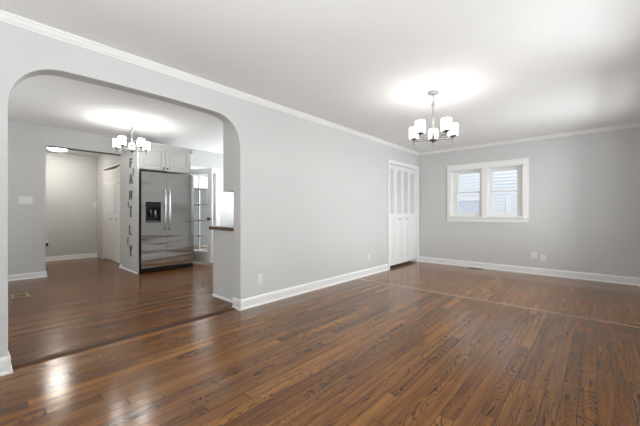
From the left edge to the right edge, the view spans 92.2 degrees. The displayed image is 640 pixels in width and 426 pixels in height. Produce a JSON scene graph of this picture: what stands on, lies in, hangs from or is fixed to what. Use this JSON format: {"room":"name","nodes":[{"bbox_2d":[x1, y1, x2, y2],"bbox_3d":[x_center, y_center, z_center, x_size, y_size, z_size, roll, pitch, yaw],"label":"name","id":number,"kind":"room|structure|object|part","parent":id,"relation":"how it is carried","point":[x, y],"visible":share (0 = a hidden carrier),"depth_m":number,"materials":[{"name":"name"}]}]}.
{"room":"empty living room","nodes":[
{"label":"empty living room","id":0,"kind":"room"},
{"bbox_2d":[46,152,96,256],"bbox_3d":[-6.801,-0.150,6.480,0.140,2.500,3.740,0,0,42],"label":"wall","id":1,"kind":"structure","parent":0,"point":[71,180],"depth_m":7.33,"materials":[{"name":"paint"}]},
{"bbox_2d":[46,253,96,260],"bbox_3d":[-6.787,1.050,6.372,0.025,0.100,3.599,0,0,42],"label":"baseboard","id":2,"kind":"structure","parent":1,"relation":"attached to","point":[78,256],"depth_m":7.33,"materials":[{"name":"white paint"}]},
{"bbox_2d":[46,147,102,156],"bbox_3d":[-6.413,-1.530,6.030,3.200,0.260,3.890,0,0,42],"label":"ceiling","id":3,"kind":"structure","parent":0,"point":[73,152],"depth_m":7.13,"materials":[{"name":"white paint"}]},
{"bbox_2d":[47,147,66,150],"bbox_3d":[-5.595,-1.362,6.565,0.360,0.076,0.360,0,0,42],"label":"ceiling light","id":4,"kind":"object","parent":3,"relation":"attached to","point":[53,149],"visible":0.5,"depth_m":6.49,"materials":[{"name":"white glass"}]},
{"bbox_2d":[97,154,119,258],"bbox_3d":[-4.758,-0.150,7.063,2.119,2.500,0.140,0,0,42],"label":"wall","id":5,"kind":"structure","parent":0,"point":[105,160],"depth_m":7.49,"materials":[{"name":"paint"}]},
{"bbox_2d":[103,165,119,262],"bbox_3d":[-4.609,0.024,6.899,1.398,2.096,0.104,0,0,42],"label":"door","id":6,"kind":"structure","parent":5,"relation":"in","point":[111,176],"depth_m":7.03,"materials":[{"name":"white paint"}]},
{"bbox_2d":[8,75,222,153],"bbox_3d":[-2.728,-1.580,4.706,4.050,0.160,6.850,0,0,42],"label":"ceiling","id":7,"kind":"structure","parent":0,"point":[45,100],"depth_m":4.64,"materials":[{"name":"white paint"}]},
{"bbox_2d":[113,121,149,154],"bbox_3d":[-3.101,-1.250,5.108,0.526,0.500,0.508,0,0,42],"label":"chandelier","id":8,"kind":"object","parent":7,"relation":"hanging from","point":[121,141],"visible":1,"depth_m":5.01,"materials":[{"name":"white glass"}]},
{"bbox_3d":[-3.329,-1.142,5.042,0.104,0.122,0.104,0,0,42],"label":"lamp shade","id":9,"kind":"part","parent":8,"relation":"part of","materials":[{"name":"white glass"}]},
{"bbox_3d":[-3.131,-1.142,4.871,0.104,0.122,0.104,0,0,42],"label":"lamp shade","id":10,"kind":"part","parent":8,"relation":"part of","materials":[{"name":"white glass"}]},
{"bbox_3d":[-3.228,-1.142,5.282,0.104,0.122,0.104,0,0,42],"label":"lamp shade","id":11,"kind":"part","parent":8,"relation":"part of","materials":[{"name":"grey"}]},
{"bbox_3d":[-2.908,-1.142,5.007,0.104,0.122,0.104,0,0,42],"label":"lamp shade","id":12,"kind":"part","parent":8,"relation":"part of","materials":[{"name":"white glass"}]},
{"bbox_3d":[-2.968,-1.142,5.261,0.104,0.122,0.104,0,0,42],"label":"lamp shade","id":13,"kind":"part","parent":8,"relation":"part of","materials":[{"name":"white glass"}]},
{"bbox_2d":[8,120,233,274],"bbox_3d":[-4.181,-0.200,6.013,0.140,2.600,6.550,0,0,42],"label":"wall","id":14,"kind":"structure","parent":0,"point":[27,142],"depth_m":5.20,"materials":[{"name":"paint"}]},
{"bbox_2d":[19,196,31,203],"bbox_3d":[-4.885,-0.215,5.113,0.018,0.120,0.165,0,0,42],"label":"light switch","id":15,"kind":"object","parent":14,"relation":"attached to","point":[22,199],"visible":1,"depth_m":5.11,"materials":[{"name":"white plastic"}]},
{"bbox_2d":[8,271,47,280],"bbox_3d":[-5.556,1.051,4.466,0.165,0.098,2.410,0,0,42],"label":"baseboard","id":16,"kind":"structure","parent":14,"relation":"attached to","point":[33,275],"depth_m":5.13,"materials":[{"name":"white paint"}]},
{"bbox_2d":[46,145,120,155],"bbox_3d":[-4.392,-1.163,5.779,0.144,0.010,1.120,0,0,42],"label":"trim","id":17,"kind":"structure","parent":14,"relation":"attached to","point":[47,145],"depth_m":5.71,"materials":[{"name":"grey wood"}]},
{"bbox_2d":[139,141,193,174],"bbox_3d":[-3.283,-1.073,6.300,0.811,0.517,1.071,0,0,42],"label":"upper cabinet","id":18,"kind":"object","parent":14,"relation":"attached to","point":[161,158],"visible":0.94,"depth_m":6.05,"materials":[{"name":"grey paint"}]},
{"bbox_3d":[-3.193,-1.031,5.856,0.020,0.408,0.461,0,0,42],"label":"door","id":19,"kind":"part","parent":18,"relation":"part of","materials":[{"name":"grey paint"}]},
{"bbox_3d":[-3.283,-1.288,6.300,0.811,0.087,1.071,0,0,42],"label":"crown","id":20,"kind":"part","parent":18,"relation":"part of","materials":[{"name":"grey paint"}]},
{"bbox_3d":[-2.872,-1.031,6.213,0.020,0.408,0.476,0,0,42],"label":"door","id":21,"kind":"part","parent":18,"relation":"part of","materials":[{"name":"grey paint"}]},
{"bbox_2d":[192,174,207,250],"bbox_3d":[-2.995,0.055,7.377,0.090,2.050,0.925,0,0,42],"label":"door","id":22,"kind":"structure","parent":14,"relation":"in","point":[201,175],"depth_m":7.53,"materials":[{"name":"white plastic"}]},
{"bbox_2d":[187,168,213,262],"bbox_3d":[-2.751,0.052,6.772,0.965,2.035,0.180,0,0,22],"label":"door","id":23,"kind":"structure","parent":14,"relation":"in","point":[199,256],"depth_m":6.62,"materials":[{"name":"white paint"}]},
{"bbox_2d":[191,166,219,225],"bbox_3d":[-2.934,0.000,7.386,0.158,2.200,1.090,0,0,42],"label":"door frame","id":24,"kind":"structure","parent":14,"relation":"attached to","point":[217,171],"depth_m":7.69,"materials":[{"name":"white paint"}]},
{"bbox_2d":[0,21,418,357],"bbox_3d":[-0.719,-0.210,3.807,0.140,2.620,9.000,0,0,42],"label":"wall","id":25,"kind":"structure","parent":0,"point":[311,198],"depth_m":3.82,"materials":[{"name":"grey paint"}]},
{"bbox_2d":[0,351,12,375],"bbox_3d":[-2.894,1.041,1.369,0.165,0.118,2.165,0,0,42],"label":"baseboard","id":26,"kind":"structure","parent":25,"relation":"attached to","point":[5,362],"depth_m":2.10,"materials":[{"name":"white paint"}]},
{"bbox_2d":[0,10,419,155],"bbox_3d":[-0.650,-1.331,3.745,0.045,0.057,8.700,0,0,42],"label":"crown molding","id":27,"kind":"structure","parent":25,"relation":"attached to","point":[6,17],"depth_m":2.81,"materials":[{"name":"white paint"}]},
{"bbox_2d":[223,123,233,191],"bbox_3d":[-0.403,-0.885,4.599,0.449,1.227,2.100,0,0,42],"label":"upper cabinet","id":28,"kind":"object","parent":25,"relation":"attached to","point":[228,148],"visible":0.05,"depth_m":3.87,"materials":[{"name":"paint"}]},
{"bbox_2d":[257,274,261,284],"bbox_3d":[-0.722,0.796,3.692,0.008,0.115,0.072,0,0,42],"label":"electrical outlet","id":29,"kind":"object","parent":25,"relation":"attached to","point":[259,277],"visible":1,"depth_m":3.69,"materials":[{"name":"white plastic"}]},
{"bbox_2d":[232,264,388,310],"bbox_3d":[0.150,1.041,4.754,0.165,0.118,3.329,0,0,42],"label":"baseboard","id":30,"kind":"structure","parent":25,"relation":"attached to","point":[238,304],"depth_m":4.19,"materials":[{"name":"white paint"}]},
{"bbox_2d":[390,164,414,265],"bbox_3d":[1.740,0.038,6.485,0.064,2.019,1.238,0,0,42],"label":"door","id":31,"kind":"structure","parent":25,"relation":"in","point":[402,179],"depth_m":6.49,"materials":[{"name":"white paint"}]},
{"bbox_2d":[387,159,418,269],"bbox_3d":[1.721,0.030,6.500,0.166,2.140,1.382,0,0,42],"label":"door frame","id":32,"kind":"structure","parent":25,"relation":"attached to","point":[389,160],"depth_m":6.91,"materials":[{"name":"white paint"}]},
{"bbox_2d":[0,245,639,425],"bbox_3d":[-2.109,1.130,5.057,10.900,0.060,8.700,0,0,42],"label":"floor","id":33,"kind":"structure","parent":0,"point":[356,352],"depth_m":2.43,"materials":[{"name":"brown wood"}]},
{"bbox_2d":[10,292,30,298],"bbox_3d":[-3.980,1.097,4.091,0.300,0.006,0.180,0,0,42],"label":"floor vent","id":34,"kind":"object","parent":33,"relation":"in","point":[20,295],"visible":1,"depth_m":4.08,"materials":[{"name":"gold metal"}]},
{"bbox_2d":[12,307,235,369],"bbox_3d":[-1.579,1.095,2.862,0.085,0.010,1.825,0,0,42],"label":"threshold","id":35,"kind":"object","parent":33,"relation":"on","point":[117,339],"visible":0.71,"depth_m":2.63,"materials":[{"name":"brown wood"}]},
{"bbox_2d":[122,140,138,273],"bbox_3d":[-3.620,-0.116,5.858,0.897,2.432,0.036,0,0,42],"label":"panel","id":36,"kind":"object","parent":33,"relation":"on","point":[131,264],"visible":0.78,"depth_m":5.81,"materials":[{"name":"paint"}]},
{"bbox_2d":[139,171,193,272],"bbox_3d":[-3.184,0.160,6.172,0.930,1.856,0.980,0,0,42],"label":"refrigerator","id":37,"kind":"object","parent":33,"relation":"on","point":[166,200],"visible":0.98,"depth_m":5.85,"materials":[{"name":"grey metal"}]},
{"bbox_3d":[-3.096,0.123,5.730,0.068,1.763,0.436,0,0,42],"label":"freezer door","id":38,"kind":"part","parent":37,"relation":"part of","materials":[{"name":"silver metal"}]},
{"bbox_3d":[-2.927,-0.070,5.823,0.081,0.783,0.027,0,0,42],"label":"handle","id":39,"kind":"part","parent":37,"relation":"part of","materials":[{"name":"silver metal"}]},
{"bbox_3d":[-2.936,1.052,5.951,0.075,0.073,0.954,0,0,42],"label":"kick plate","id":40,"kind":"part","parent":37,"relation":"part of","materials":[{"name":"black plastic"}]},
{"bbox_3d":[-2.874,-0.070,5.882,0.081,0.783,0.027,0,0,42],"label":"handle","id":41,"kind":"part","parent":37,"relation":"part of","materials":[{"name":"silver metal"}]},
{"bbox_3d":[-2.767,0.123,6.097,0.068,1.763,0.534,0,0,42],"label":"fresh food door","id":42,"kind":"part","parent":37,"relation":"part of","materials":[{"name":"silver metal"}]},
{"bbox_2d":[212,230,233,302],"bbox_3d":[-0.502,0.660,4.676,0.699,0.880,2.118,0,0,42],"label":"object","id":43,"kind":"object","parent":33,"relation":"on","point":[223,241],"visible":0.12,"depth_m":3.93,"materials":[{"name":"paint"}]},
{"bbox_2d":[209,225,233,230],"bbox_3d":[-0.505,0.199,4.684,0.714,0.042,2.150,0,0,42],"label":"countertop","id":44,"kind":"structure","parent":43,"relation":"on","point":[225,228],"depth_m":3.96,"materials":[{"name":"brown wood"}]},
{"bbox_3d":[-1.197,1.087,3.889,0.620,0.026,0.018,0,0,42],"label":"shoe moulding","id":45,"kind":"part","parent":43,"relation":"part of","materials":[{"name":"white paint"}]},
{"bbox_2d":[358,278,639,327],"bbox_3d":[1.869,1.130,4.037,3.620,0.061,0.062,0,0,42],"label":"trim","id":46,"kind":"structure","parent":33,"relation":"in","point":[358,278],"depth_m":3.62,"materials":[{"name":"brown wood"}]},
{"bbox_2d":[0,0,639,151],"bbox_3d":[0.642,-1.510,2.583,3.800,0.300,9.000,0,0,42],"label":"ceiling","id":47,"kind":"structure","parent":0,"point":[502,70],"depth_m":2.61,"materials":[{"name":"white paint"}]},
{"bbox_2d":[409,90,457,145],"bbox_3d":[1.258,-1.076,3.476,0.513,0.568,0.525,0,0,42],"label":"chandelier","id":48,"kind":"object","parent":47,"relation":"hanging from","point":[415,132],"visible":1,"depth_m":3.42,"materials":[{"name":"white glass"}]},
{"bbox_3d":[1.099,-0.934,3.605,0.104,0.122,0.104,0,0,42],"label":"lamp shade","id":49,"kind":"part","parent":48,"relation":"part of","materials":[{"name":"white glass"}]},
{"bbox_3d":[1.089,-0.934,3.344,0.104,0.122,0.104,0,0,42],"label":"lamp shade","id":50,"kind":"part","parent":48,"relation":"part of","materials":[{"name":"white glass"}]},
{"bbox_3d":[1.274,-1.102,3.468,0.036,0.460,0.036,0,0,42],"label":"rod","id":51,"kind":"part","parent":48,"relation":"part of","materials":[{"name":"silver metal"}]},
{"bbox_3d":[1.350,-0.934,3.676,0.104,0.122,0.104,0,0,42],"label":"lamp shade","id":52,"kind":"part","parent":48,"relation":"part of","materials":[{"name":"white glass"}]},
{"bbox_3d":[1.334,-0.934,3.254,0.104,0.122,0.104,0,0,42],"label":"lamp shade","id":53,"kind":"part","parent":48,"relation":"part of","materials":[{"name":"white glass"}]},
{"bbox_3d":[1.495,-0.934,3.459,0.104,0.122,0.104,0,0,42],"label":"lamp shade","id":54,"kind":"part","parent":48,"relation":"part of","materials":[{"name":"white glass"}]},
{"bbox_2d":[419,127,639,277],"bbox_3d":[3.653,-0.130,5.827,3.660,2.460,0.150,0,0,42],"label":"wall","id":55,"kind":"structure","parent":0,"point":[584,189],"depth_m":5.29,"materials":[{"name":"grey paint"}]},
{"bbox_2d":[446,158,528,222],"bbox_3d":[3.287,-0.411,6.119,1.465,1.182,0.185,0,0,42],"label":"window","id":56,"kind":"structure","parent":55,"relation":"in","point":[486,169],"depth_m":6.06,"materials":[{"name":"white paint"}]},
{"bbox_3d":[3.039,-0.192,6.368,0.555,0.505,0.030,0,0,42],"label":"sash","id":57,"kind":"part","parent":56,"relation":"part of","materials":[{"name":"white plastic"}]},
{"bbox_3d":[3.063,-0.643,6.395,0.555,0.467,0.030,0,0,42],"label":"sash","id":58,"kind":"part","parent":56,"relation":"part of","materials":[{"name":"white plastic"}]},
{"bbox_3d":[3.267,0.088,6.096,1.465,0.026,0.125,0,0,42],"label":"sill","id":59,"kind":"part","parent":56,"relation":"part of","materials":[{"name":"white paint"}]},
{"bbox_3d":[3.558,-0.192,5.902,0.545,0.505,0.030,0,0,42],"label":"sash","id":60,"kind":"part","parent":56,"relation":"part of","materials":[{"name":"white plastic"}]},
{"bbox_3d":[3.582,-0.643,5.928,0.545,0.467,0.030,0,0,42],"label":"sash","id":61,"kind":"part","parent":56,"relation":"part of","materials":[{"name":"white plastic"}]},
{"bbox_2d":[419,256,639,285],"bbox_3d":[3.539,1.041,5.812,3.510,0.118,0.025,0,0,42],"label":"baseboard","id":62,"kind":"structure","parent":55,"relation":"attached to","point":[635,281],"depth_m":5.47,"materials":[{"name":"white paint"}]},
{"bbox_2d":[419,123,639,155],"bbox_3d":[3.532,-1.331,5.804,3.510,0.057,0.045,0,0,42],"label":"crown molding","id":63,"kind":"structure","parent":55,"relation":"attached to","point":[633,125],"depth_m":5.46,"materials":[{"name":"white paint"}]},
{"bbox_2d":[531,252,536,258],"bbox_3d":[3.851,0.764,5.542,0.085,0.118,0.008,0,0,42],"label":"electrical outlet","id":64,"kind":"object","parent":55,"relation":"attached to","point":[533,254],"visible":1,"depth_m":5.54,"materials":[{"name":"white plastic"}]},
{"bbox_2d":[541,255,545,260],"bbox_3d":[3.950,0.796,5.451,0.078,0.108,0.010,0,0,42],"label":"phone jack","id":65,"kind":"object","parent":55,"relation":"attached to","point":[543,257],"visible":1,"depth_m":5.45,"materials":[{"name":"white plastic"}]},
{"label":"outside","id":66,"kind":"structure","parent":0,"visible":0},
{"bbox_3d":[5.897,1.750,8.052,14.000,0.100,6.140,0,0,42],"label":"ground","id":67,"kind":"structure","parent":66,"visible":0},
{"bbox_2d":[458,169,516,212],"bbox_3d":[4.902,-1.106,8.442,10.000,5.612,0.190,0,0,42],"label":"neighbouring house","id":68,"kind":"structure","parent":67,"relation":"on","point":[503,202],"depth_m":8.44,"materials":[{"name":"grey"}]},
{"bbox_3d":[5.038,0.640,8.226,0.110,2.120,0.030,0,0,42],"label":"porch post","id":69,"kind":"part","parent":68,"relation":"part of","materials":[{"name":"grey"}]},
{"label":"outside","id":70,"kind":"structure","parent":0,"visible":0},
{"bbox_3d":[-3.677,1.325,13.273,8.780,0.150,9.180,0,0,42],"label":"ground","id":71,"kind":"structure","parent":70,"visible":0},
{"bbox_2d":[194,188,207,245],"bbox_3d":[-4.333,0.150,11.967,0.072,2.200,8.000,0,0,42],"label":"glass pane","id":72,"kind":"object","parent":71,"relation":"on","point":[203,193],"visible":0.02,"depth_m":11.72,"materials":[{"name":"clear glass"}]}
]}

